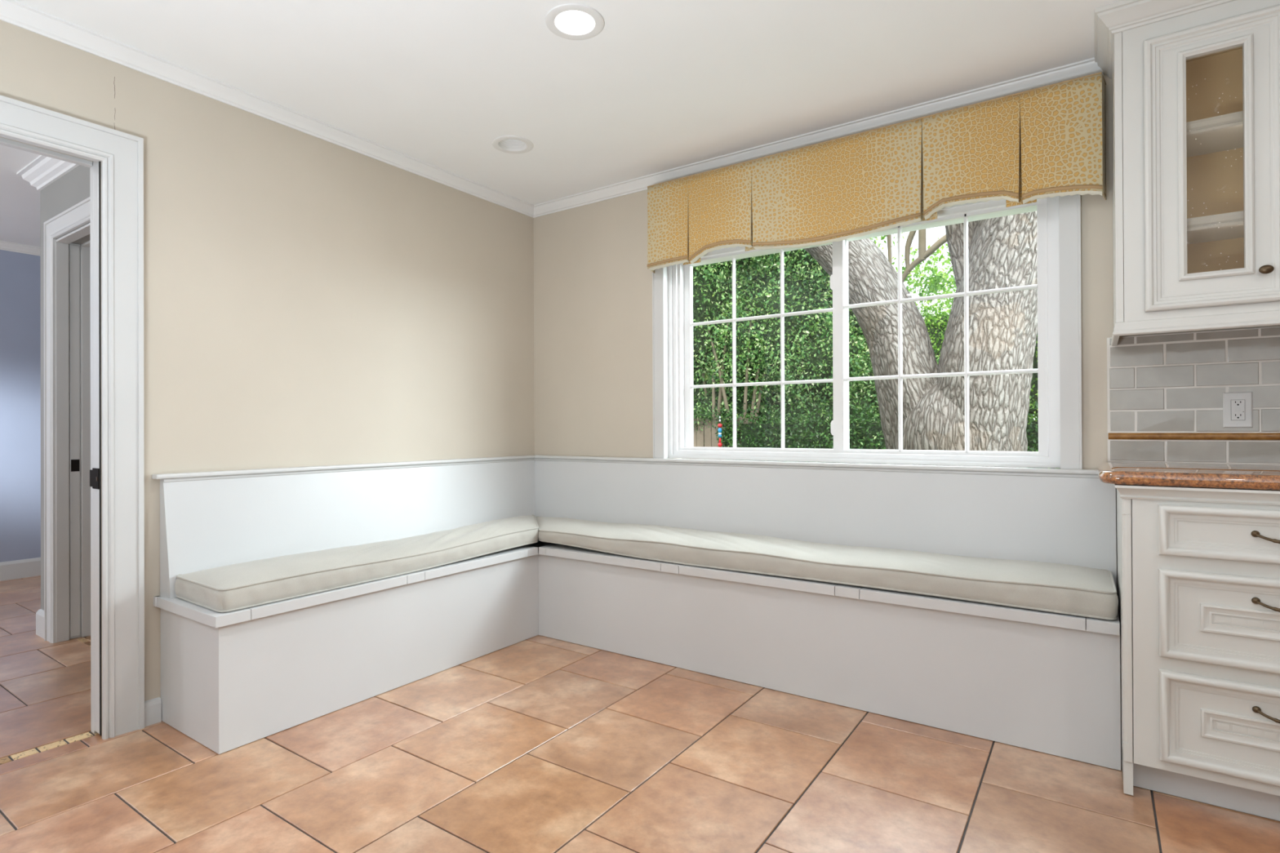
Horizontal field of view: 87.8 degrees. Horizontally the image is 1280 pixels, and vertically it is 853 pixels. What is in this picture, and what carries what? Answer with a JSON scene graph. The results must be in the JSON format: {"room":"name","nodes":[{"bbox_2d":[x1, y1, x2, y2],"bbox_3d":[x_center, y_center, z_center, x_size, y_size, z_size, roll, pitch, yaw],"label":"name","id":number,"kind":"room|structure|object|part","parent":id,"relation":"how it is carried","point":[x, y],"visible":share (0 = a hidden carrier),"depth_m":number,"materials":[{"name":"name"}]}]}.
{"room":"kitchen breakfast nook","nodes":[
{"label":"kitchen breakfast nook","id":0,"kind":"room"},
{"bbox_2d":[0,249,40,562],"bbox_3d":[-5.263,-0.107,3.659,0.120,2.380,6.180,0,0,34],"label":"wall","id":1,"kind":"structure","parent":0,"point":[20,273],"depth_m":4.76,"materials":[{"name":"blue paint"}]},
{"bbox_2d":[0,240,39,256],"bbox_3d":[-5.247,-1.271,3.540,0.053,0.053,6.000,0,0,34],"label":"crown molding","id":2,"kind":"structure","parent":1,"relation":"attached to","point":[5,246],"depth_m":4.74,"materials":[{"name":"paint"}]},
{"bbox_2d":[0,557,40,581],"bbox_3d":[-5.253,1.018,3.543,0.016,0.130,6.000,0,0,34],"label":"baseboard","id":3,"kind":"structure","parent":1,"relation":"attached to","point":[23,568],"depth_m":4.74,"materials":[{"name":"white paint"}]},
{"bbox_2d":[40,164,89,610],"bbox_3d":[-2.396,-0.121,3.053,1.605,2.380,0.160,0,0,34],"label":"wall","id":4,"kind":"structure","parent":0,"point":[73,188],"depth_m":3.38,"materials":[{"name":"grey paint"}]},
{"bbox_2d":[16,155,79,191],"bbox_3d":[-1.970,-1.268,3.752,1.680,0.085,1.945,0,0,34],"label":"crown molding","id":5,"kind":"structure","parent":4,"relation":"attached to","point":[43,171],"depth_m":3.29,"materials":[{"name":"paint"}]},
{"bbox_2d":[44,196,89,643],"bbox_3d":[-2.429,0.021,2.964,1.344,2.097,0.024,0,0,34],"label":"hall doorway","id":6,"kind":"structure","parent":4,"relation":"in","point":[77,215],"depth_m":3.30,"materials":[{"name":"white paint"}]},
{"bbox_2d":[55,222,90,642],"bbox_3d":[-2.300,0.067,2.987,1.375,2.004,0.164,0,0,34],"label":"door frame","id":7,"kind":"structure","parent":4,"relation":"attached to","point":[62,244],"depth_m":3.33,"materials":[{"name":"white paint"}]},
{"bbox_2d":[69,244,79,636],"bbox_3d":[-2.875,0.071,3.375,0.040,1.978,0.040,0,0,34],"label":"door","id":8,"kind":"structure","parent":4,"relation":"in","point":[74,251],"depth_m":3.36,"materials":[{"name":"white paint"}]},
{"bbox_3d":[-2.859,0.197,3.364,0.002,0.060,0.034,0,0,34],"label":"strike plate","id":9,"kind":"part","parent":8,"relation":"part of","materials":[{"name":"brown metal"}]},
{"bbox_2d":[0,20,534,733],"bbox_3d":[-2.326,-0.125,1.647,0.100,2.380,6.180,0,0,34],"label":"wall","id":10,"kind":"structure","parent":0,"point":[309,300],"depth_m":2.81,"materials":[{"name":"beige paint"}]},
{"bbox_2d":[0,134,99,733],"bbox_3d":[-2.170,0.072,1.873,0.102,1.985,1.029,0,0,34],"label":"door frame","id":11,"kind":"structure","parent":10,"relation":"attached to","point":[5,142],"depth_m":2.31,"materials":[{"name":"white paint"}]},
{"bbox_2d":[0,95,144,739],"bbox_3d":[-2.119,0.022,1.838,0.024,2.085,1.259,0,0,34],"label":"doorway","id":12,"kind":"structure","parent":10,"relation":"in","point":[121,154],"depth_m":2.30,"materials":[{"name":"white paint"}]},
{"bbox_2d":[89,161,102,735],"bbox_3d":[-1.650,0.050,2.633,0.092,2.010,0.830,0,0,34],"label":"door","id":13,"kind":"structure","parent":10,"relation":"in","point":[95,473],"depth_m":2.29,"materials":[{"name":"white paint"}]},
{"bbox_3d":[-1.873,0.179,2.287,0.056,0.071,0.004,0,0,34],"label":"latch plate","id":14,"kind":"part","parent":13,"relation":"part of","materials":[{"name":"brown metal"}]},
{"bbox_2d":[144,697,161,726],"bbox_3d":[-1.749,1.022,2.378,0.014,0.086,0.058,0,0,34],"label":"baseboard","id":15,"kind":"structure","parent":10,"relation":"attached to","point":[153,708],"depth_m":2.38,"materials":[{"name":"white paint"}]},
{"bbox_2d":[0,0,1103,217],"bbox_3d":[-1.173,-1.296,0.748,2.830,0.053,6.000,0,0,34],"label":"crown molding","id":16,"kind":"structure","parent":10,"relation":"attached to","point":[15,13],"depth_m":2.75,"materials":[{"name":"paint"}]},
{"bbox_2d":[0,0,1123,247],"bbox_3d":[-2.313,-1.416,1.590,12.400,0.200,6.500,0,0,34],"label":"ceiling","id":17,"kind":"structure","parent":0,"point":[664,85],"depth_m":2.42,"materials":[{"name":"paint"}]},
{"bbox_2d":[492,135,533,153],"bbox_3d":[-0.594,-1.345,3.106,0.192,0.067,0.192,0,0,34],"label":"recessed light","id":18,"kind":"object","parent":17,"relation":"in","point":[505,144],"visible":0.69,"depth_m":3.14,"materials":[{"name":"white plastic"}]},
{"bbox_2d":[545,3,604,39],"bbox_3d":[-0.213,-1.349,2.173,0.192,0.067,0.192,0,0,34],"label":"recessed light","id":19,"kind":"object","parent":17,"relation":"in","point":[571,18],"visible":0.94,"depth_m":2.17,"materials":[{"name":"white plastic"}]},
{"bbox_2d":[0,575,1279,852],"bbox_3d":[-2.242,1.213,1.492,12.200,0.301,6.020,0,0,34],"label":"floor","id":20,"kind":"structure","parent":0,"point":[538,744],"depth_m":2.01,"materials":[{"name":"tile"}]},
{"bbox_2d":[151,454,553,754],"bbox_3d":[-1.000,0.616,3.067,0.475,0.891,1.973,0,0,34],"label":"bench","id":21,"kind":"object","parent":20,"relation":"on","point":[231,680],"visible":0.66,"depth_m":2.63,"materials":[{"name":"paint"}]},
{"bbox_3d":[-1.278,0.628,2.572,0.375,0.036,0.607,0,0,34],"label":"seat lid","id":22,"kind":"part","parent":21,"relation":"part of","materials":[{"name":"paint"}]},
{"bbox_3d":[-1.178,0.180,3.189,0.046,0.017,1.973,0,0,34],"label":"rail","id":23,"kind":"part","parent":21,"relation":"part of","materials":[{"name":"white paint"}]},
{"bbox_3d":[-1.151,0.401,3.185,0.090,0.422,1.948,0,0,34],"label":"backrest","id":24,"kind":"part","parent":21,"relation":"part of","materials":[{"name":"paint"}]},
{"bbox_3d":[-1.173,0.196,3.180,0.006,0.013,1.915,0,0,34],"label":"bead moulding","id":25,"kind":"part","parent":21,"relation":"part of","materials":[{"name":"white paint"}]},
{"bbox_2d":[174,514,538,612],"bbox_3d":[-0.994,0.551,3.025,0.395,0.116,1.854,0,0,34],"label":"bench cushion","id":26,"kind":"object","parent":21,"relation":"on","point":[238,586],"visible":0.99,"depth_m":2.56,"materials":[{"name":"fabric"}]},
{"bbox_3d":[-0.883,0.628,3.149,0.375,0.036,0.613,0,0,34],"label":"seat lid","id":27,"kind":"part","parent":21,"relation":"part of","materials":[{"name":"paint"}]},
{"bbox_2d":[534,455,1120,770],"bbox_3d":[0.421,0.610,3.004,2.826,0.891,0.474,0,0,34],"label":"bench","id":28,"kind":"object","parent":20,"relation":"on","point":[1041,681],"visible":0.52,"depth_m":2.63,"materials":[{"name":"paint"}]},
{"bbox_3d":[-0.085,0.625,3.290,0.682,0.036,0.375,0,0,34],"label":"seat lid","id":29,"kind":"part","parent":28,"relation":"part of","materials":[{"name":"paint"}]},
{"bbox_3d":[0.556,0.622,2.851,0.684,0.036,0.375,0,0,34],"label":"seat lid","id":30,"kind":"part","parent":28,"relation":"part of","materials":[{"name":"paint"}]},
{"bbox_3d":[0.546,0.173,3.178,2.812,0.017,0.046,0,0,34],"label":"rail","id":31,"kind":"part","parent":28,"relation":"part of","materials":[{"name":"white paint"}]},
{"bbox_3d":[0.536,0.189,3.173,2.822,0.013,0.006,0,0,34],"label":"bead moulding","id":32,"kind":"part","parent":28,"relation":"part of","materials":[{"name":"white paint"}]},
{"bbox_3d":[0.528,0.394,3.162,2.826,0.422,0.090,0,0,34],"label":"backrest","id":33,"kind":"part","parent":28,"relation":"part of","materials":[{"name":"paint"}]},
{"bbox_2d":[535,516,1118,620],"bbox_3d":[0.426,0.544,2.962,2.763,0.116,0.397,0,0,34],"label":"bench cushion","id":34,"kind":"object","parent":28,"relation":"on","point":[1056,588],"visible":0.98,"depth_m":2.51,"materials":[{"name":"fabric"}]},
{"bbox_3d":[1.201,0.618,2.409,0.692,0.036,0.375,0,0,34],"label":"seat lid","id":35,"kind":"part","parent":28,"relation":"part of","materials":[{"name":"paint"}]},
{"bbox_2d":[1113,484,1279,821],"bbox_3d":[1.887,0.605,1.895,0.876,0.882,0.643,0,0,34],"label":"base cabinet","id":36,"kind":"object","parent":20,"relation":"on","point":[1198,568],"visible":0.98,"depth_m":1.80,"materials":[{"name":"paint"}]},
{"bbox_3d":[1.559,0.606,2.142,0.022,0.880,0.606,0,0,34],"label":"panel","id":37,"kind":"part","parent":36,"relation":"part of","materials":[{"name":"paint"}]},
{"bbox_2d":[1097,461,1279,490],"bbox_3d":[1.887,0.143,1.896,0.954,0.038,0.643,0,0,34],"label":"countertop","id":38,"kind":"structure","parent":36,"relation":"on","point":[1231,476],"depth_m":1.84,"materials":[{"name":"stone"}]},
{"bbox_3d":[1.859,0.184,1.858,0.876,0.039,0.541,0,0,34],"label":"cornice moulding","id":39,"kind":"part","parent":36,"relation":"part of","materials":[{"name":"paint"}]},
{"bbox_3d":[1.654,0.513,1.700,0.516,0.242,0.038,0,0,34],"label":"drawer","id":40,"kind":"part","parent":36,"relation":"part of","materials":[{"name":"paint"}]},
{"bbox_3d":[1.653,0.284,1.700,0.516,0.138,0.038,0,0,34],"label":"drawer","id":41,"kind":"part","parent":36,"relation":"part of","materials":[{"name":"paint"}]},
{"bbox_3d":[1.655,0.797,1.699,0.516,0.249,0.038,0,0,34],"label":"drawer","id":42,"kind":"part","parent":36,"relation":"part of","materials":[{"name":"paint"}]},
{"bbox_3d":[1.652,0.513,1.697,0.340,0.074,0.008,0,0,34],"label":"applied moulding","id":43,"kind":"part","parent":36,"relation":"part of","materials":[{"name":"paint"}]},
{"bbox_3d":[1.653,0.797,1.696,0.340,0.074,0.008,0,0,34],"label":"applied moulding","id":44,"kind":"part","parent":36,"relation":"part of","materials":[{"name":"paint"}]},
{"bbox_3d":[1.645,0.285,1.689,0.134,0.029,0.030,0,0,34],"label":"handle","id":45,"kind":"part","parent":36,"relation":"part of","materials":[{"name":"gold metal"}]},
{"bbox_3d":[1.646,0.459,1.688,0.134,0.029,0.030,0,0,34],"label":"handle","id":46,"kind":"part","parent":36,"relation":"part of","materials":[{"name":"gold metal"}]},
{"bbox_3d":[1.647,0.743,1.688,0.134,0.029,0.030,0,0,34],"label":"handle","id":47,"kind":"part","parent":36,"relation":"part of","materials":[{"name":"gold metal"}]},
{"bbox_2d":[533,73,1279,549],"bbox_3d":[1.886,-0.140,2.398,6.000,2.380,0.180,0,0,34],"label":"wall","id":48,"kind":"structure","parent":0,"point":[593,395],"depth_m":3.69,"materials":[{"name":"beige paint"}]},
{"bbox_2d":[652,194,1082,469],"bbox_3d":[0.889,-0.411,3.043,1.886,1.147,0.162,0,0,34],"label":"window","id":49,"kind":"structure","parent":48,"relation":"attached to","point":[1059,371],"depth_m":2.88,"materials":[{"name":"white paint"}]},
{"bbox_3d":[0.598,-0.377,3.312,0.875,1.060,0.032,0,0,34],"label":"sash","id":50,"kind":"part","parent":49,"relation":"part of","materials":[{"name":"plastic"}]},
{"bbox_3d":[1.242,-0.380,2.825,0.846,1.068,0.032,0,0,34],"label":"sash","id":51,"kind":"part","parent":49,"relation":"part of","materials":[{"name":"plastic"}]},
{"bbox_2d":[647,71,1106,273],"bbox_3d":[0.856,-1.020,2.920,1.957,0.442,0.118,0,0,34],"label":"window valance","id":52,"kind":"object","parent":48,"relation":"attached to","point":[1026,147],"visible":1,"depth_m":2.73,"materials":[{"name":"fabric"}]},
{"bbox_3d":[0.154,-0.830,3.396,0.258,0.029,0.111,0,0,34],"label":"braid trim","id":53,"kind":"part","parent":52,"relation":"part of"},
{"bbox_3d":[0.159,-1.020,3.399,0.266,0.422,0.114,0,0,34],"label":"fabric panel","id":54,"kind":"part","parent":52,"relation":"part of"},
{"bbox_3d":[0.386,-0.852,3.194,0.330,0.065,0.040,0,0,34],"label":"braid trim","id":55,"kind":"part","parent":52,"relation":"part of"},
{"bbox_3d":[0.388,-1.023,3.199,0.343,0.419,0.042,0,0,34],"label":"fabric panel","id":56,"kind":"part","parent":52,"relation":"part of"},
{"bbox_3d":[0.833,-0.836,2.888,0.731,0.042,0.040,0,0,34],"label":"braid trim","id":57,"kind":"part","parent":52,"relation":"part of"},
{"bbox_3d":[0.835,-1.022,2.893,0.744,0.427,0.042,0,0,34],"label":"fabric panel","id":58,"kind":"part","parent":52,"relation":"part of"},
{"bbox_3d":[0.859,-1.238,2.920,1.949,0.007,0.109,0,0,34],"label":"cord","id":59,"kind":"part","parent":52,"relation":"part of","materials":[{"name":"gold fabric"}]},
{"bbox_3d":[1.283,-1.040,2.585,0.344,0.397,0.042,0,0,34],"label":"fabric panel","id":60,"kind":"part","parent":52,"relation":"part of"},
{"bbox_3d":[1.281,-0.873,2.580,0.331,0.052,0.040,0,0,34],"label":"braid trim","id":61,"kind":"part","parent":52,"relation":"part of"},
{"bbox_3d":[1.553,-1.030,2.443,0.264,0.419,0.114,0,0,34],"label":"fabric panel","id":62,"kind":"part","parent":52,"relation":"part of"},
{"bbox_3d":[1.554,-0.848,2.437,0.256,0.043,0.111,0,0,34],"label":"braid trim","id":63,"kind":"part","parent":52,"relation":"part of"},
{"bbox_2d":[1093,0,1279,346],"bbox_3d":[1.936,-0.812,2.015,0.917,1.038,0.389,0,0,34],"label":"upper cabinet","id":64,"kind":"object","parent":48,"relation":"attached to","point":[1196,83],"visible":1,"depth_m":2.06,"materials":[{"name":"paint"}]},
{"bbox_3d":[1.625,-0.828,2.264,0.018,1.000,0.330,0,0,34],"label":"panel","id":65,"kind":"part","parent":64,"relation":"part of","materials":[{"name":"paint"}]},
{"bbox_3d":[1.934,-1.296,2.016,0.917,0.070,0.389,0,0,34],"label":"crown moulding","id":66,"kind":"part","parent":64,"relation":"part of","materials":[{"name":"paint"}]},
{"bbox_3d":[1.968,-0.314,2.018,0.873,0.043,0.335,0,0,34],"label":"light rail","id":67,"kind":"part","parent":64,"relation":"part of","materials":[{"name":"paint"}]},
{"bbox_3d":[1.722,-0.784,1.990,0.337,0.848,0.034,0,0,34],"label":"glass door","id":68,"kind":"part","parent":64,"relation":"part of","materials":[{"name":"paint"}]},
{"bbox_2d":[1186,111,1243,157],"bbox_3d":[1.808,-0.921,2.150,0.404,0.040,0.294,0,0,34],"label":"shelf","id":69,"kind":"object","parent":64,"relation":"attached to","point":[1218,135],"depth_m":2.12,"materials":[{"name":"white paint"}]},
{"bbox_2d":[1186,210,1243,244],"bbox_3d":[1.809,-0.623,2.149,0.404,0.040,0.294,0,0,34],"label":"shelf","id":70,"kind":"object","parent":64,"relation":"attached to","point":[1202,229],"depth_m":2.09,"materials":[{"name":"white paint"}]},
{"bbox_3d":[1.727,-0.795,1.997,0.139,0.667,0.003,0,0,34],"label":"seeded glass","id":71,"kind":"part","parent":64,"relation":"part of","materials":[{"name":"clear glass"}]},
{"bbox_3d":[1.804,-0.452,1.915,0.033,0.026,0.031,0,0,34],"label":"knob","id":72,"kind":"part","parent":64,"relation":"part of","materials":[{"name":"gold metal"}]},
{"bbox_2d":[1106,326,1279,464],"bbox_3d":[2.075,-0.100,2.147,0.924,0.448,0.018,0,0,34],"label":"tile backsplash","id":73,"kind":"structure","parent":48,"relation":"attached to","point":[1165,392],"depth_m":2.27,"materials":[{"name":"tile"}]},
{"bbox_2d":[1222,391,1253,427],"bbox_3d":[1.984,-0.055,2.205,0.074,0.119,0.010,0,0,34],"label":"power outlet","id":74,"kind":"object","parent":73,"relation":"attached to","point":[1237,406],"visible":1,"depth_m":2.20,"materials":[{"name":"white paint"}]},
{"bbox_2d":[1231,400,1244,420],"bbox_3d":[1.982,-0.055,2.203,0.034,0.067,0.003,0,0,34],"label":"receptacle","id":75,"kind":"object","parent":74,"relation":"attached to","point":[1237,406],"depth_m":2.20,"materials":[{"name":"white paint"}]},
{"bbox_3d":[-2.505,-0.117,4.261,0.060,2.380,1.710,0,0,34],"label":"wall","id":76,"kind":"structure","parent":0,"visible":0},
{"bbox_2d":[35,608,44,638],"bbox_3d":[-2.519,1.008,4.164,0.166,0.130,1.886,0,0,34],"label":"baseboard","id":77,"kind":"structure","parent":76,"relation":"attached to","point":[40,613],"depth_m":3.40,"materials":[{"name":"white paint"}]},
{"label":"outside","id":78,"kind":"structure","parent":0,"visible":0},
{"bbox_3d":[12.135,1.530,22.649,60.000,0.080,44.820,0,0,34],"label":"ground","id":79,"kind":"structure","parent":78,"visible":0},
{"bbox_2d":[717,413,722,447],"bbox_3d":[1.250,0.647,10.361,0.072,1.700,0.072,0,0,-33],"label":"ornament","id":80,"kind":"object","parent":79,"relation":"on","point":[719,425],"visible":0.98,"depth_m":10.34,"materials":[{"name":"red metal"}]},
{"bbox_2d":[693,416,751,460],"bbox_3d":[0.649,0.674,11.689,2.848,1.660,0.070,0,0,34],"label":"wooden fence","id":81,"kind":"object","parent":79,"relation":"on","point":[709,437],"visible":0.2,"depth_m":11.30,"materials":[{"name":"brown wood"}]},
{"bbox_2d":[693,401,744,460],"bbox_3d":[0.593,0.072,11.645,2.816,1.059,0.419,0,0,34],"label":"ivy","id":82,"kind":"object","parent":81,"relation":"attached to","point":[725,441],"visible":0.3,"depth_m":11.06,"materials":[{"name":"green plant"}]},
{"bbox_2d":[693,262,775,399],"bbox_3d":[1.545,-3.125,15.905,7.626,10.202,2.821,0,0,29],"label":"tree","id":83,"kind":"object","parent":79,"relation":"on","point":[758,262],"visible":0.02,"depth_m":14.57,"materials":[{"name":"green plant"}]},
{"bbox_2d":[693,254,777,447],"bbox_3d":[1.149,-1.926,12.338,3.341,6.924,2.161,0,0,37],"label":"tree","id":84,"kind":"object","parent":79,"relation":"on","point":[712,289],"visible":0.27,"depth_m":11.81,"materials":[{"name":"green plant"}]},
{"bbox_2d":[706,236,882,460],"bbox_3d":[2.795,-1.975,11.695,2.026,7.006,3.329,0,0,-44],"label":"tree","id":85,"kind":"object","parent":79,"relation":"on","point":[808,342],"visible":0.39,"depth_m":11.26,"materials":[{"name":"green plant"}]},
{"bbox_2d":[815,237,939,422],"bbox_3d":[3.964,-1.674,11.476,3.256,6.392,1.761,0,0,43],"label":"tree","id":86,"kind":"object","parent":79,"relation":"on","point":[871,386],"visible":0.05,"depth_m":11.41,"materials":[{"name":"green plant"}]},
{"bbox_2d":[724,388,1058,468],"bbox_3d":[4.329,0.627,8.787,7.261,2.469,1.054,0,0,34],"label":"hedge","id":87,"kind":"object","parent":79,"relation":"on","point":[797,434],"visible":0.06,"depth_m":9.86,"materials":[{"name":"green plant"}]},
{"bbox_2d":[804,211,1037,467],"bbox_3d":[2.317,-2.547,5.992,7.678,8.239,3.837,0,0,34],"label":"oak tree","id":88,"kind":"object","parent":79,"relation":"on","point":[1002,253],"visible":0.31,"depth_m":5.08,"materials":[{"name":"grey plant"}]},
{"bbox_2d":[864,290,1038,421],"bbox_3d":[5.820,-0.594,11.560,5.113,4.222,1.737,0,0,38],"label":"shrub","id":89,"kind":"object","parent":79,"relation":"on","point":[935,323],"visible":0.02,"depth_m":11.43,"materials":[{"name":"green plant"}]},
{"bbox_2d":[874,229,1029,418],"bbox_3d":[5.382,-1.922,12.028,2.988,6.781,2.416,0,0,34],"label":"tree","id":90,"kind":"object","parent":79,"relation":"on","point":[934,285],"visible":0.31,"depth_m":12.37,"materials":[{"name":"green plant"}]}
]}

